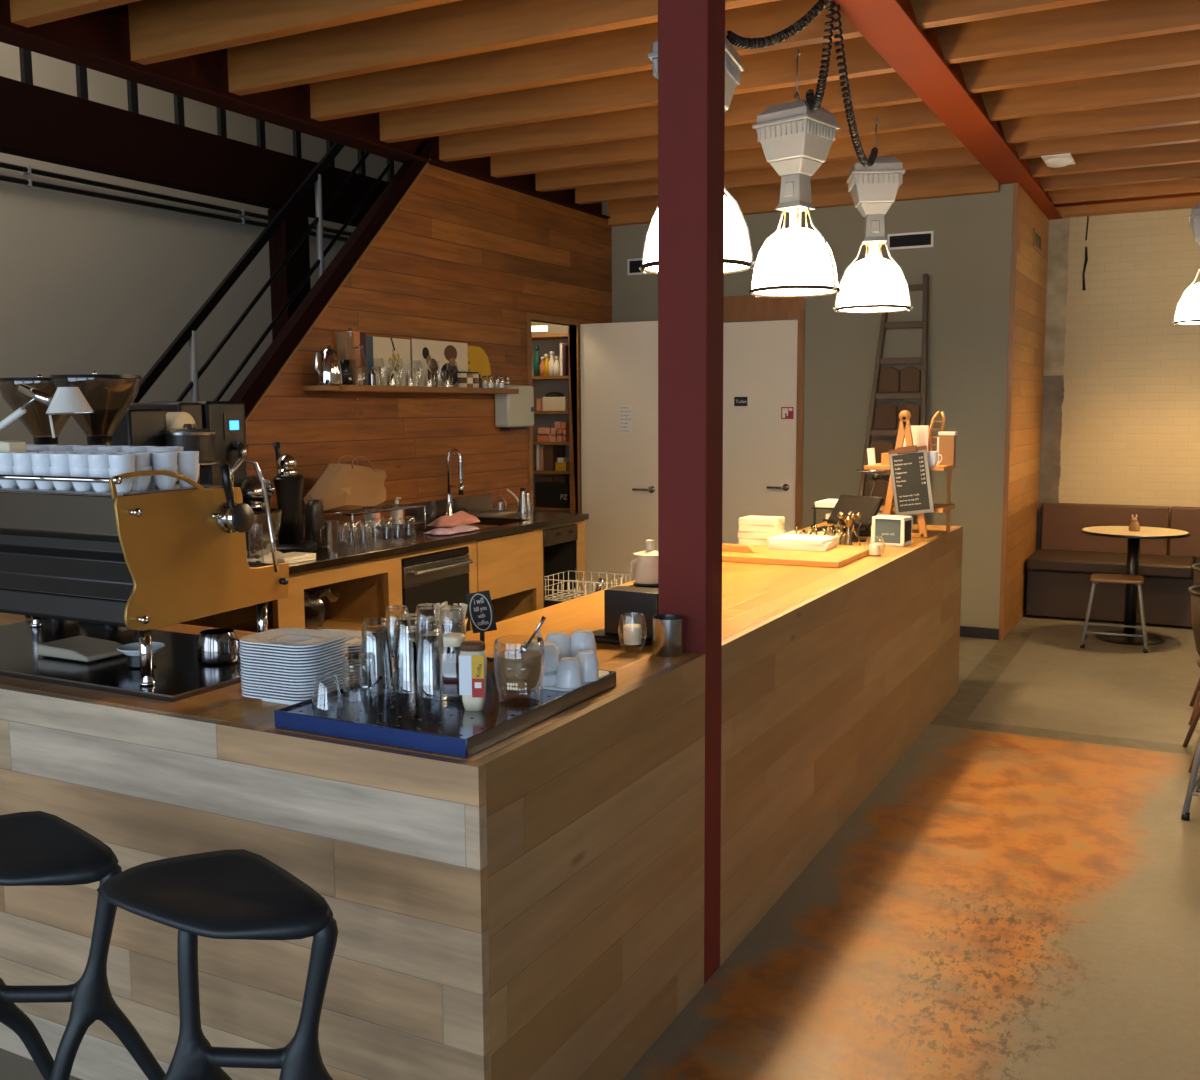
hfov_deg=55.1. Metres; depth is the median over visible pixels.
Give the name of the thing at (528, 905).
counter
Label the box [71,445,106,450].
cup
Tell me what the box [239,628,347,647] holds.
saucer
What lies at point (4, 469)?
espresso cup
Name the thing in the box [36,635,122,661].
folded cloth
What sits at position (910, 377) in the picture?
bag
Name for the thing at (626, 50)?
joist
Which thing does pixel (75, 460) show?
espresso cup
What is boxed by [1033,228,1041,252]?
air vent
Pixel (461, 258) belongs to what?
wall
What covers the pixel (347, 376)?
press
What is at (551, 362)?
bottle
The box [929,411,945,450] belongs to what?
frame
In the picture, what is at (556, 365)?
bottle
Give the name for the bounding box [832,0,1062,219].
steel beam
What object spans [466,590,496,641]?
sign
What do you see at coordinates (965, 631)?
baseboard
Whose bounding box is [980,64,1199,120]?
joist
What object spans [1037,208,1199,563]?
wall
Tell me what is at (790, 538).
book
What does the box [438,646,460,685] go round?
glass tumbler
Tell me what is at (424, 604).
glass tumbler
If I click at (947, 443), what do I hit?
coffee bag
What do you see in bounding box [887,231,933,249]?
air vent
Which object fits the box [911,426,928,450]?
leaflet
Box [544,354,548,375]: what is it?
bottle
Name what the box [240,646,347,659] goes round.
saucer
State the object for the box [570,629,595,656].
coffee cup
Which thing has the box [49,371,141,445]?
coffee grinder
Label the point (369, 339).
book
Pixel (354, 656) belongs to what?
glass mug
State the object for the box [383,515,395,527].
water glass
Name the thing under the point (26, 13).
joist
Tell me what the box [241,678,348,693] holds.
saucer
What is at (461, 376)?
tin
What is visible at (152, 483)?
espresso cup
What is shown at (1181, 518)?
cushion
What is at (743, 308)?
trim
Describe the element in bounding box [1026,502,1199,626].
bench
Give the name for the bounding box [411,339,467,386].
panel
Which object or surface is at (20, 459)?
espresso cup
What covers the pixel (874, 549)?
candle
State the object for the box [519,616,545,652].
spoon
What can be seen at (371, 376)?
bottle
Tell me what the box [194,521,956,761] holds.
countertop
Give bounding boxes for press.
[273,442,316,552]
[340,360,352,384]
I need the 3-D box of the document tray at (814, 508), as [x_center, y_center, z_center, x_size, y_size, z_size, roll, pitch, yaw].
[1.309,-0.113,6.001,0.380,0.150,0.300,3,7,27]
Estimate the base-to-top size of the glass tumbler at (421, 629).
0.085 m
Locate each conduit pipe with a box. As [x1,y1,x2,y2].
[0,162,351,235]
[0,175,347,241]
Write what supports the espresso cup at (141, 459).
on the espresso cup at (141, 482)
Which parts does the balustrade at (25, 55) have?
post, post, post, post, post, post, post, post, post, post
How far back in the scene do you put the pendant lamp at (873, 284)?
5.82 m
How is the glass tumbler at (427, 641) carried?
on the tray at (404, 719)
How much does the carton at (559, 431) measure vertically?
0.062 m
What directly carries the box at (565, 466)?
on the pantry shelving at (563, 335)
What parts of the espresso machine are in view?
leg, panel, panel, rail, leg, panel, steam knob, lever, knob, leg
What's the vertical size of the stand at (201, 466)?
0.446 m
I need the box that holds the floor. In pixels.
[0,613,1199,1079]
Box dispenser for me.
[494,385,533,429]
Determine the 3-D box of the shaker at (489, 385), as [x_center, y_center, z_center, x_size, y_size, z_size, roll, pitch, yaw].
[-0.686,-0.988,7.197,0.044,0.078,0.043,3,7,27]
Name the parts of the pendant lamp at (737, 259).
yoke arm, box lid, yoke arm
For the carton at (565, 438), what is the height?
0.062 m
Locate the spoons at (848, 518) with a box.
[837,512,861,545]
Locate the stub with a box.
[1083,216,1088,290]
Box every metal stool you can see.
[1080,573,1147,652]
[1181,736,1199,820]
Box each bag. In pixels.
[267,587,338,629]
[304,455,386,510]
[545,392,563,396]
[865,479,888,504]
[870,439,894,462]
[874,402,896,428]
[879,367,899,392]
[897,402,919,428]
[900,366,920,391]
[938,435,955,464]
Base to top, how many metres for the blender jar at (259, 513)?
0.188 m
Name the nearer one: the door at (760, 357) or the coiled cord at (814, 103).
the coiled cord at (814, 103)
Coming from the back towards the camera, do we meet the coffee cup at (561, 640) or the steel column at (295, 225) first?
the steel column at (295, 225)
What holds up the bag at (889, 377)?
on the wooden ladder
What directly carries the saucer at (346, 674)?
on the saucer at (347, 676)
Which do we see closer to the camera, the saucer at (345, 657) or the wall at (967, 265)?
the saucer at (345, 657)
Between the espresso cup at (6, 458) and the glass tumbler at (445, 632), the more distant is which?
the espresso cup at (6, 458)
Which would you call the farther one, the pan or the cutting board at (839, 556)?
the pan
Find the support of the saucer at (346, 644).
on the saucer at (346, 647)
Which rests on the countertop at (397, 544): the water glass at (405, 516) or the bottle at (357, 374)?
the water glass at (405, 516)
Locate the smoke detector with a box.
[1041,153,1075,167]
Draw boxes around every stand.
[197,464,214,483]
[856,470,885,532]
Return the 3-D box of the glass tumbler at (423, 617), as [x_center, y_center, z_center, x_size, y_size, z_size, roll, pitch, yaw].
[-0.398,0.221,2.655,0.068,0.085,0.068,3,7,27]
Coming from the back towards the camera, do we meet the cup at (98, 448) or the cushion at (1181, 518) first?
the cushion at (1181, 518)
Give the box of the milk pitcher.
[197,628,239,663]
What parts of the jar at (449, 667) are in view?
lid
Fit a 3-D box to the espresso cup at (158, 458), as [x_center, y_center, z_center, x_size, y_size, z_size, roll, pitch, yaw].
[-1.039,-0.181,2.749,0.058,0.056,0.057,-1,7,-7]
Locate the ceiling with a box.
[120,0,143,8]
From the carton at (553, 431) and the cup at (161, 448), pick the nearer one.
the cup at (161, 448)
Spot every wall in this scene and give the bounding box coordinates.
[0,42,402,445]
[245,164,611,540]
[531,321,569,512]
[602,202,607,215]
[612,183,1013,628]
[1004,185,1048,637]
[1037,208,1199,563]
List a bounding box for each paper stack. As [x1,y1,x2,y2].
[815,499,837,507]
[826,512,883,518]
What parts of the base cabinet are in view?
panel, drawer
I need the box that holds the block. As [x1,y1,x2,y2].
[303,385,339,390]
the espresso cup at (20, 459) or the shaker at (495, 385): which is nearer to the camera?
the espresso cup at (20, 459)
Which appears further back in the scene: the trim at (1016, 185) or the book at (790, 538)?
the trim at (1016, 185)
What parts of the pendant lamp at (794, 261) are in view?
yoke arm, cage rod, bulb, box lid, cage rod, cage rod, yoke arm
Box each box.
[0,440,26,451]
[536,445,549,470]
[538,475,555,481]
[540,449,544,470]
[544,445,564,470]
[554,475,569,481]
[555,462,568,470]
[557,457,568,463]
[560,343,567,375]
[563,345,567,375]
[738,515,784,525]
[738,530,784,538]
[739,523,783,532]
[739,538,770,545]
[881,453,889,464]
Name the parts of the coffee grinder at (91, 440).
hopper lid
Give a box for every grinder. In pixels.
[0,374,86,617]
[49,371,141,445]
[90,409,195,446]
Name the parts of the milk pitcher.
handle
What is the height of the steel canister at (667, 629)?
0.100 m
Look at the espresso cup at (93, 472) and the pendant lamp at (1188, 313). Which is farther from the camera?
the pendant lamp at (1188, 313)
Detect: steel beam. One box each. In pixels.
[0,0,609,218]
[0,76,388,226]
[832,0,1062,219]
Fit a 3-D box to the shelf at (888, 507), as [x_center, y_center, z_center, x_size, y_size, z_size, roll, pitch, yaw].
[1.633,-0.168,5.926,0.320,0.020,0.312,3,7,27]
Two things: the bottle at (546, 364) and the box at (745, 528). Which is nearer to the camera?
the box at (745, 528)
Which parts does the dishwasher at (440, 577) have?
door, handle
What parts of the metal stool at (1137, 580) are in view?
leg, seat, leg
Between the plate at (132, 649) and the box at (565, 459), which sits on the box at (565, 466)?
the box at (565, 459)
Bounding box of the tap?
[445,448,464,515]
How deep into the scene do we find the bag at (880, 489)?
7.78 m
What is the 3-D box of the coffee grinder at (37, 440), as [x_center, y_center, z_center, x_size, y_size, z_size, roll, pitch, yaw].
[-1.751,-0.138,3.660,0.260,0.768,0.260,3,7,27]
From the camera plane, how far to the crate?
9.01 m
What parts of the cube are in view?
pane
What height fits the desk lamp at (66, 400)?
0.256 m
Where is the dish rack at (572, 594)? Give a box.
[544,570,630,607]
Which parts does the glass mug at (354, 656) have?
handle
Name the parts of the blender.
speed knob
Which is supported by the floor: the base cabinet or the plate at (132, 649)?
the base cabinet
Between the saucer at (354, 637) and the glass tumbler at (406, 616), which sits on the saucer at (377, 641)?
the saucer at (354, 637)
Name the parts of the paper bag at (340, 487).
handle, handle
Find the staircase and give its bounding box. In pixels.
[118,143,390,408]
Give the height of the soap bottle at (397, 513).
0.169 m
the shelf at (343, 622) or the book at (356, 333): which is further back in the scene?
the book at (356, 333)
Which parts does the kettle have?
handle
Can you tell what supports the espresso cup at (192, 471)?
on the espresso machine
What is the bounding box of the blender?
[235,475,282,563]
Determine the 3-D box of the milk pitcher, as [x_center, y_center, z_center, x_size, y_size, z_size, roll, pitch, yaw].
[-0.981,0.272,2.956,0.105,0.075,0.105,-2,7,-17]
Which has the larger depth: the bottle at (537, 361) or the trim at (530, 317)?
the bottle at (537, 361)
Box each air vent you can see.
[627,258,650,274]
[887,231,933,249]
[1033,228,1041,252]
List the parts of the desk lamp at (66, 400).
arm, arm, switch rod, lamp shade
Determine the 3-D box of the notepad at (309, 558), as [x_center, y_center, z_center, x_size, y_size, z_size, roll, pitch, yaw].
[-1.356,0.085,5.019,0.140,0.013,0.190,3,7,27]
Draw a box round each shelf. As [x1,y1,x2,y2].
[221,615,384,631]
[317,385,518,393]
[864,463,955,470]
[879,502,954,512]
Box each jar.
[245,508,281,555]
[247,523,263,562]
[429,601,467,653]
[440,633,464,701]
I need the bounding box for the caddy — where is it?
[524,629,541,649]
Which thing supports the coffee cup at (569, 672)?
on the serving tray at (602, 673)
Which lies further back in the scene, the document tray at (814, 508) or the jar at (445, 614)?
the document tray at (814, 508)
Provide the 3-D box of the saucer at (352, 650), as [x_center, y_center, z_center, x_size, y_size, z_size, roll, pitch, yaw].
[-0.645,0.256,2.823,0.215,0.010,0.175,2,7,20]
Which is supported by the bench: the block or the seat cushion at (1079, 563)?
the seat cushion at (1079, 563)
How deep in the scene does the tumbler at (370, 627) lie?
2.54 m
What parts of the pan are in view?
handle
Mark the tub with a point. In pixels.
(549, 403)
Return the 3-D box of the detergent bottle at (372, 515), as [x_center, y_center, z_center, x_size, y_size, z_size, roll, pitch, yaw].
[-1.226,-0.151,6.199,0.071,0.215,0.060,3,7,27]
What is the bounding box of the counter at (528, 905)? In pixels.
[0,521,962,1079]
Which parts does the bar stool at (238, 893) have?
seat, frame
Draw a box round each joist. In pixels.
[10,0,139,26]
[128,0,460,64]
[227,0,777,95]
[310,0,862,120]
[379,37,895,142]
[439,72,921,161]
[490,101,945,177]
[535,126,964,191]
[575,147,981,204]
[910,0,1105,28]
[934,0,1199,63]
[959,29,1199,93]
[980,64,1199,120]
[999,97,1199,143]
[1014,123,1199,158]
[1027,141,1199,176]
[1039,162,1199,190]
[1049,178,1199,203]
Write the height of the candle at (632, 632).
0.052 m
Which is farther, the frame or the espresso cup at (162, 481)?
the frame
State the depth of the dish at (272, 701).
2.57 m
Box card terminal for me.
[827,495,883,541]
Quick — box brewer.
[125,401,249,556]
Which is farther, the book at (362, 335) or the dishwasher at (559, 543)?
the dishwasher at (559, 543)
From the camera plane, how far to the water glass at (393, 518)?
5.97 m
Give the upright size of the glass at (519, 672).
0.138 m
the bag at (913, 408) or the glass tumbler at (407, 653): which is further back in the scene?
the bag at (913, 408)
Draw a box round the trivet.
[633,582,657,587]
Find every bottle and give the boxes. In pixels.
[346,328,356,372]
[351,347,362,384]
[357,344,366,384]
[365,509,379,531]
[368,367,375,384]
[391,497,402,523]
[459,640,486,710]
[479,374,482,387]
[533,345,540,375]
[540,357,544,375]
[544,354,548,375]
[549,351,554,375]
[554,356,559,375]
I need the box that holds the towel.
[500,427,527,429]
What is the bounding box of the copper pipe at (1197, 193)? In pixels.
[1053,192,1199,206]
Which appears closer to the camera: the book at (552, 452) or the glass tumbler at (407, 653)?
the glass tumbler at (407, 653)
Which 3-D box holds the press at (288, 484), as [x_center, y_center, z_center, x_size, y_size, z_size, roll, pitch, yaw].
[-1.430,-0.196,5.303,0.200,0.509,0.240,-1,6,-2]
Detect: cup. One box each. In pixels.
[0,452,19,464]
[0,465,17,487]
[12,452,36,465]
[13,465,35,488]
[26,445,52,449]
[31,453,52,465]
[32,466,54,489]
[48,445,83,450]
[49,453,75,466]
[49,466,72,489]
[68,453,92,466]
[69,467,92,490]
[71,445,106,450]
[87,454,111,467]
[88,467,110,491]
[96,446,123,451]
[108,454,134,467]
[108,467,134,492]
[121,446,157,451]
[125,453,149,466]
[132,466,151,490]
[133,452,154,464]
[147,446,183,451]
[149,465,155,487]
[152,452,176,465]
[152,465,177,488]
[176,451,198,463]
[177,463,199,486]
[320,520,337,555]
[531,642,559,675]
[537,670,556,685]
[545,632,570,659]
[556,657,582,687]
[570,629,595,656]
[575,650,598,681]
[595,577,604,591]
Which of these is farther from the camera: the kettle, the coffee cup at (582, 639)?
the kettle
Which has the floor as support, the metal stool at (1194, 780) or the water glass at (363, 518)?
the metal stool at (1194, 780)
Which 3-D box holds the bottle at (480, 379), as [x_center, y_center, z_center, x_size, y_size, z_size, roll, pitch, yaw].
[-0.744,-0.979,7.087,0.044,0.085,0.044,3,7,27]
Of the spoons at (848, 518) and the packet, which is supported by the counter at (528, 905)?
the spoons at (848, 518)
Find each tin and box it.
[457,371,466,387]
[467,372,472,387]
[473,372,478,387]
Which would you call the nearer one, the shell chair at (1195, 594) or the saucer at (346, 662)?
the saucer at (346, 662)
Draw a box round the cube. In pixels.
[870,515,912,545]
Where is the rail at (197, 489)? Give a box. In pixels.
[0,474,222,495]
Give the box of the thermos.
[305,499,324,546]
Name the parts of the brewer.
spout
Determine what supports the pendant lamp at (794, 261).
hanging from the joist at (626, 50)
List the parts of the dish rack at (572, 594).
frame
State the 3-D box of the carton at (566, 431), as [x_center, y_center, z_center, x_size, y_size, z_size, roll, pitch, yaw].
[-0.232,-0.846,8.997,0.028,0.062,0.200,3,7,27]
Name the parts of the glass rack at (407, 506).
leg, leg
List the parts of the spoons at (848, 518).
arm, arm, stem, arm, arm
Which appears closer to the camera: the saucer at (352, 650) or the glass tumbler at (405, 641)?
the glass tumbler at (405, 641)
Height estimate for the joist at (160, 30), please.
0.226 m
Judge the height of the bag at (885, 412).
0.184 m
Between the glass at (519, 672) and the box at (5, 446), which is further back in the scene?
the box at (5, 446)
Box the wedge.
[722,544,757,552]
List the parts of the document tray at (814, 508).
post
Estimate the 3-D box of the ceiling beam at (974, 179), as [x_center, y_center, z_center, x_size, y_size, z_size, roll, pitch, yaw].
[1.341,-2.434,8.162,2.850,0.185,0.075,3,7,27]
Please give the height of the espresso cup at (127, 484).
0.056 m
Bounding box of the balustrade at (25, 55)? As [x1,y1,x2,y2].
[19,48,393,181]
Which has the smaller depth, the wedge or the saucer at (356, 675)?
the saucer at (356, 675)
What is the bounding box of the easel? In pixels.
[864,410,955,537]
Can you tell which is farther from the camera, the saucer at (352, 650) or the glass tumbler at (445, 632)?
the saucer at (352, 650)
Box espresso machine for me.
[0,458,288,686]
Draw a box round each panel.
[372,336,410,385]
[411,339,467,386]
[467,345,490,382]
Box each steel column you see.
[268,208,310,340]
[658,0,724,983]
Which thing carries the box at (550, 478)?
on the crate
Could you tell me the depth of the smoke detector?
6.75 m
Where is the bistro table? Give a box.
[1081,526,1189,644]
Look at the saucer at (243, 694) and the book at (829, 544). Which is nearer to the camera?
the saucer at (243, 694)
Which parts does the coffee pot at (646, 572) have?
handle, lid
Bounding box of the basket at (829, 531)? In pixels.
[785,524,844,544]
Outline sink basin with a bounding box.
[416,523,505,530]
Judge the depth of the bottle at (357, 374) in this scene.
6.05 m
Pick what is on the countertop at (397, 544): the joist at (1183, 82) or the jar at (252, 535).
the jar at (252, 535)
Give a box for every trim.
[526,313,581,512]
[723,295,804,529]
[998,182,1018,639]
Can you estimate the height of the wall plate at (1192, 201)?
0.190 m
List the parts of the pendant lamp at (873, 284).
yoke arm, cage rod, bulb, box lid, cage rod, yoke arm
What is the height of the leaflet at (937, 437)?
0.140 m
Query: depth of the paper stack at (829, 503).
5.94 m
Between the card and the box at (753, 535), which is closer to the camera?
the box at (753, 535)
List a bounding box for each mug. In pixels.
[343,652,376,699]
[927,451,941,466]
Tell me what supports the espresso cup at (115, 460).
on the espresso cup at (127, 484)
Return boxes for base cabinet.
[178,520,584,648]
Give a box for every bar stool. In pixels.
[0,811,165,1079]
[97,849,337,1079]
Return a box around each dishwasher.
[401,547,472,648]
[543,524,577,607]
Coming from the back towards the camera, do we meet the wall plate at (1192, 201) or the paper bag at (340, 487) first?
the wall plate at (1192, 201)
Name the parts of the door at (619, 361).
handle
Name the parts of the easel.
leg, leg, leg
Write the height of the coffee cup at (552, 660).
0.066 m
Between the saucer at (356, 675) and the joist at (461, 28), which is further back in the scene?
the joist at (461, 28)
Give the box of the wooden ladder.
[858,273,928,515]
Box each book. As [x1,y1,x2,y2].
[336,332,353,359]
[345,331,360,367]
[360,333,366,375]
[366,336,373,384]
[767,534,837,543]
[768,543,836,551]
[769,540,836,547]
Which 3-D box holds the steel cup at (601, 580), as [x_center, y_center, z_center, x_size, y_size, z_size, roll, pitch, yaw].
[-0.004,0.285,6.782,0.070,0.130,0.036,-1,7,-6]
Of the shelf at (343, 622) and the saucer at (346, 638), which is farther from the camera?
the shelf at (343, 622)
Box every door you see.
[580,321,657,590]
[722,320,797,543]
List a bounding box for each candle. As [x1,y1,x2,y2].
[624,624,640,644]
[869,544,879,554]
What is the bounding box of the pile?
[423,511,480,534]
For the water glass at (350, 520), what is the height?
0.095 m
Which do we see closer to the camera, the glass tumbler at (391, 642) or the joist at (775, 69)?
the glass tumbler at (391, 642)
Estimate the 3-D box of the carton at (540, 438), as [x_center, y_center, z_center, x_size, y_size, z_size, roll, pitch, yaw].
[-0.401,-0.810,9.090,0.106,0.062,0.200,3,7,27]
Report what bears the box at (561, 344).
on the pantry shelving at (563, 335)
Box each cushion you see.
[1026,549,1193,578]
[1041,502,1169,554]
[1169,506,1199,557]
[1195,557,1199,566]
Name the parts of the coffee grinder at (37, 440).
hopper lid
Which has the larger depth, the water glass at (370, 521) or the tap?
the tap
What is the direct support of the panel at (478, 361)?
on the wall shelf at (343, 388)
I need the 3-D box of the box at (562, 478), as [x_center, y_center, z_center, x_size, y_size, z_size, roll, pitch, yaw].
[-0.272,-0.484,9.060,0.104,0.046,0.200,3,7,27]
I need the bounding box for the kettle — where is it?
[315,345,342,384]
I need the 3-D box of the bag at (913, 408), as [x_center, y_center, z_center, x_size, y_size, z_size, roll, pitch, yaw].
[2.079,-0.838,7.753,0.147,0.184,0.034,3,7,27]
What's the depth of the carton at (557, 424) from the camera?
8.93 m
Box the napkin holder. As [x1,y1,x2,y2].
[592,586,657,645]
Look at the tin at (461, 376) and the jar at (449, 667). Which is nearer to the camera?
the jar at (449, 667)
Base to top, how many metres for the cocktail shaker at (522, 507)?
0.169 m
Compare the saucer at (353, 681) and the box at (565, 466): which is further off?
the box at (565, 466)
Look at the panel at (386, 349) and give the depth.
6.50 m
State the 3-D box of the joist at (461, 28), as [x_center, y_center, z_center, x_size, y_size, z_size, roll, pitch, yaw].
[-0.411,-2.115,4.660,2.900,0.226,0.070,3,7,27]
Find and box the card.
[867,448,875,464]
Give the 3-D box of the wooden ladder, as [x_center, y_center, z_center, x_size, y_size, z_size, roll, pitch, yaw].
[1.982,-0.550,7.776,0.548,2.480,0.546,3,7,27]
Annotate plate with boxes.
[117,642,165,655]
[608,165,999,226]
[1048,191,1199,217]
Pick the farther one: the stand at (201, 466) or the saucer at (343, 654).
the stand at (201, 466)
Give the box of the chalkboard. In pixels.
[888,445,933,514]
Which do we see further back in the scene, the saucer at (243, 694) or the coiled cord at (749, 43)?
the coiled cord at (749, 43)
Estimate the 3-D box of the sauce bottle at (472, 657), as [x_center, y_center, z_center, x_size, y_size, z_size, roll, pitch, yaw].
[-0.263,0.282,2.391,0.056,0.142,0.044,0,7,4]
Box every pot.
[163,423,221,464]
[629,540,657,583]
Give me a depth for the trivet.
3.58 m
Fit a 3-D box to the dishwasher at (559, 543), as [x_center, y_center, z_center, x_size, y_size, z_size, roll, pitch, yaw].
[-0.275,0.295,7.011,0.920,0.752,0.410,3,7,27]
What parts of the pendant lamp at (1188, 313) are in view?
yoke arm, box lid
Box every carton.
[537,434,549,441]
[538,427,554,435]
[550,434,556,441]
[551,428,556,435]
[555,422,560,429]
[557,428,562,435]
[557,434,562,441]
[560,422,568,429]
[563,428,568,435]
[563,434,568,441]
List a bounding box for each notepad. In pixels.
[277,552,315,560]
[279,556,315,563]
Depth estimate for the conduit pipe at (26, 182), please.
7.40 m
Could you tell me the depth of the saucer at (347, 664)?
2.54 m
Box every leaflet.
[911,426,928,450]
[937,437,938,464]
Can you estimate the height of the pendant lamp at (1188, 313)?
0.936 m
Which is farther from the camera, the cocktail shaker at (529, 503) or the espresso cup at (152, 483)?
the cocktail shaker at (529, 503)
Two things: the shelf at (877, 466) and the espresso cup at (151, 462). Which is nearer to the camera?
the espresso cup at (151, 462)
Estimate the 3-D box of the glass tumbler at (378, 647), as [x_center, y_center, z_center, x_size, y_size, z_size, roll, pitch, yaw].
[-0.509,0.285,2.630,0.068,0.085,0.068,3,7,27]
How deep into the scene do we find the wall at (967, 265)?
7.88 m
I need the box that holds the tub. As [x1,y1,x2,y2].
[543,397,568,410]
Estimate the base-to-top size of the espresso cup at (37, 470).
0.056 m
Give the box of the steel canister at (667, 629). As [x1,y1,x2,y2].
[652,614,683,656]
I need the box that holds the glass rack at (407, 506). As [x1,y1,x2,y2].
[302,504,425,545]
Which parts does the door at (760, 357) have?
handle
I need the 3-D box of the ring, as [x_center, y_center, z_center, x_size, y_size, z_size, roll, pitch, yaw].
[-1.162,0.300,2.918,0.070,0.029,0.070,3,7,27]
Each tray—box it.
[0,618,240,701]
[274,653,615,757]
[536,670,608,691]
[812,505,882,536]
[817,526,870,536]
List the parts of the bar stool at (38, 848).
seat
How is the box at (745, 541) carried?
on the cutting board at (839, 556)
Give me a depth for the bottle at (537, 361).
8.98 m
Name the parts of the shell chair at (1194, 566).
leg, leg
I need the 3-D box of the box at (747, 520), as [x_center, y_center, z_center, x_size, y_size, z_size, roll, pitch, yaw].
[0.746,-0.089,5.306,0.175,0.030,0.150,3,7,26]
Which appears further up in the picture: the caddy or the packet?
the packet
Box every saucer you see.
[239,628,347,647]
[240,637,347,650]
[240,640,347,653]
[240,643,347,656]
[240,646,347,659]
[240,649,347,662]
[240,651,347,665]
[240,656,346,668]
[240,661,347,674]
[240,667,347,680]
[241,657,347,671]
[241,663,348,677]
[241,669,348,684]
[241,673,348,687]
[241,675,348,690]
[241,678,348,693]
[241,681,348,696]
[242,683,348,699]
[242,692,304,702]
[321,629,384,646]
[347,638,384,649]
[348,640,385,651]
[348,651,384,663]
[348,654,384,666]
[348,657,385,668]
[348,661,386,674]
[348,665,383,677]
[349,659,384,671]
[349,668,384,680]
[349,670,386,682]
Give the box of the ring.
[127,653,156,666]
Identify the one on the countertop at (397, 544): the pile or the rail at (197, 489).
the pile
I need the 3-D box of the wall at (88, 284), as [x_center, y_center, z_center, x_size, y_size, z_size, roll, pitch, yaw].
[-3.971,-1.556,5.769,0.100,5.000,13.200,3,7,27]
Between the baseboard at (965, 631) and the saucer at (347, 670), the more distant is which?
the baseboard at (965, 631)
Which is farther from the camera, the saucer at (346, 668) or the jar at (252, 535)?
the jar at (252, 535)
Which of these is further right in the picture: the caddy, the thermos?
the caddy
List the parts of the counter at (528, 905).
panel, panel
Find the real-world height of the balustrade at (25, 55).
0.959 m
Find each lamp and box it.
[0,384,93,437]
[531,326,547,331]
[639,37,755,273]
[749,49,840,297]
[833,118,912,312]
[1172,203,1199,324]
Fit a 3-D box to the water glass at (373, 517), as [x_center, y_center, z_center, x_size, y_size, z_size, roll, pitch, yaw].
[-1.161,-0.072,6.028,0.072,0.095,0.071,3,7,27]
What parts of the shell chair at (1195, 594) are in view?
leg, leg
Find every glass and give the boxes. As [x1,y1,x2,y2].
[311,674,342,708]
[344,524,358,544]
[348,520,362,538]
[357,523,370,542]
[360,518,373,537]
[369,521,382,539]
[371,517,384,535]
[380,519,393,538]
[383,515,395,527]
[391,518,404,536]
[402,516,415,534]
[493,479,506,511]
[493,636,544,707]
[618,612,646,653]
[864,536,884,556]
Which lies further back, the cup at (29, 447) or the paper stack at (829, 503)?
the paper stack at (829, 503)
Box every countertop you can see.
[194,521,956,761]
[276,494,588,574]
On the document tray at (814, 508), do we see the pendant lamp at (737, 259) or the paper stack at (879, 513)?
the paper stack at (879, 513)
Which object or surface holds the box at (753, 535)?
on the box at (745, 541)
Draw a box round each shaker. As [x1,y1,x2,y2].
[482,376,486,387]
[487,376,493,387]
[493,376,498,387]
[498,376,504,387]
[517,488,528,514]
[526,493,532,513]
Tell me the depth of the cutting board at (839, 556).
4.88 m
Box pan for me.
[375,517,436,533]
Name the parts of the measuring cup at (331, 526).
handle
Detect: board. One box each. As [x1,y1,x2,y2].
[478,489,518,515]
[722,545,868,567]
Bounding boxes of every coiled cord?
[726,0,829,48]
[806,0,835,111]
[830,3,877,167]
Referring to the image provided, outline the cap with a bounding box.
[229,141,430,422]
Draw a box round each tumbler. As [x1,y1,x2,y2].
[359,617,393,689]
[360,623,393,695]
[362,632,390,673]
[363,644,391,685]
[383,605,412,645]
[384,617,412,657]
[384,629,412,669]
[384,640,413,680]
[393,613,423,655]
[393,626,423,667]
[394,638,423,680]
[394,650,424,692]
[413,603,442,643]
[414,616,441,647]
[414,629,440,669]
[414,641,439,682]
[416,629,445,672]
[417,641,444,684]
[417,654,445,697]
[437,605,466,646]
[437,618,465,657]
[437,632,460,672]
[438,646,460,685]
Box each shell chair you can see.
[1183,585,1199,772]
[1188,563,1199,724]
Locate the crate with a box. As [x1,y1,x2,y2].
[535,482,569,507]
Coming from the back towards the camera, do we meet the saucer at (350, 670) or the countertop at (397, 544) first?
the countertop at (397, 544)
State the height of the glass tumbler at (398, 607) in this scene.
0.085 m
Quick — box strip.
[938,432,956,434]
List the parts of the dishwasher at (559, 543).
control panel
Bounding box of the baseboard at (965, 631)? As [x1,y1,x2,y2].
[960,626,998,639]
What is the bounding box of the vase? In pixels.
[1129,514,1139,530]
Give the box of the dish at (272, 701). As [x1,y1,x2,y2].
[261,699,295,704]
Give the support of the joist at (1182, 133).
attached to the ceiling
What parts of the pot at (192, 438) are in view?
lid, rim plate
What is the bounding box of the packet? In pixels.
[537,399,542,410]
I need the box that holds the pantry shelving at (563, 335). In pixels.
[532,333,569,511]

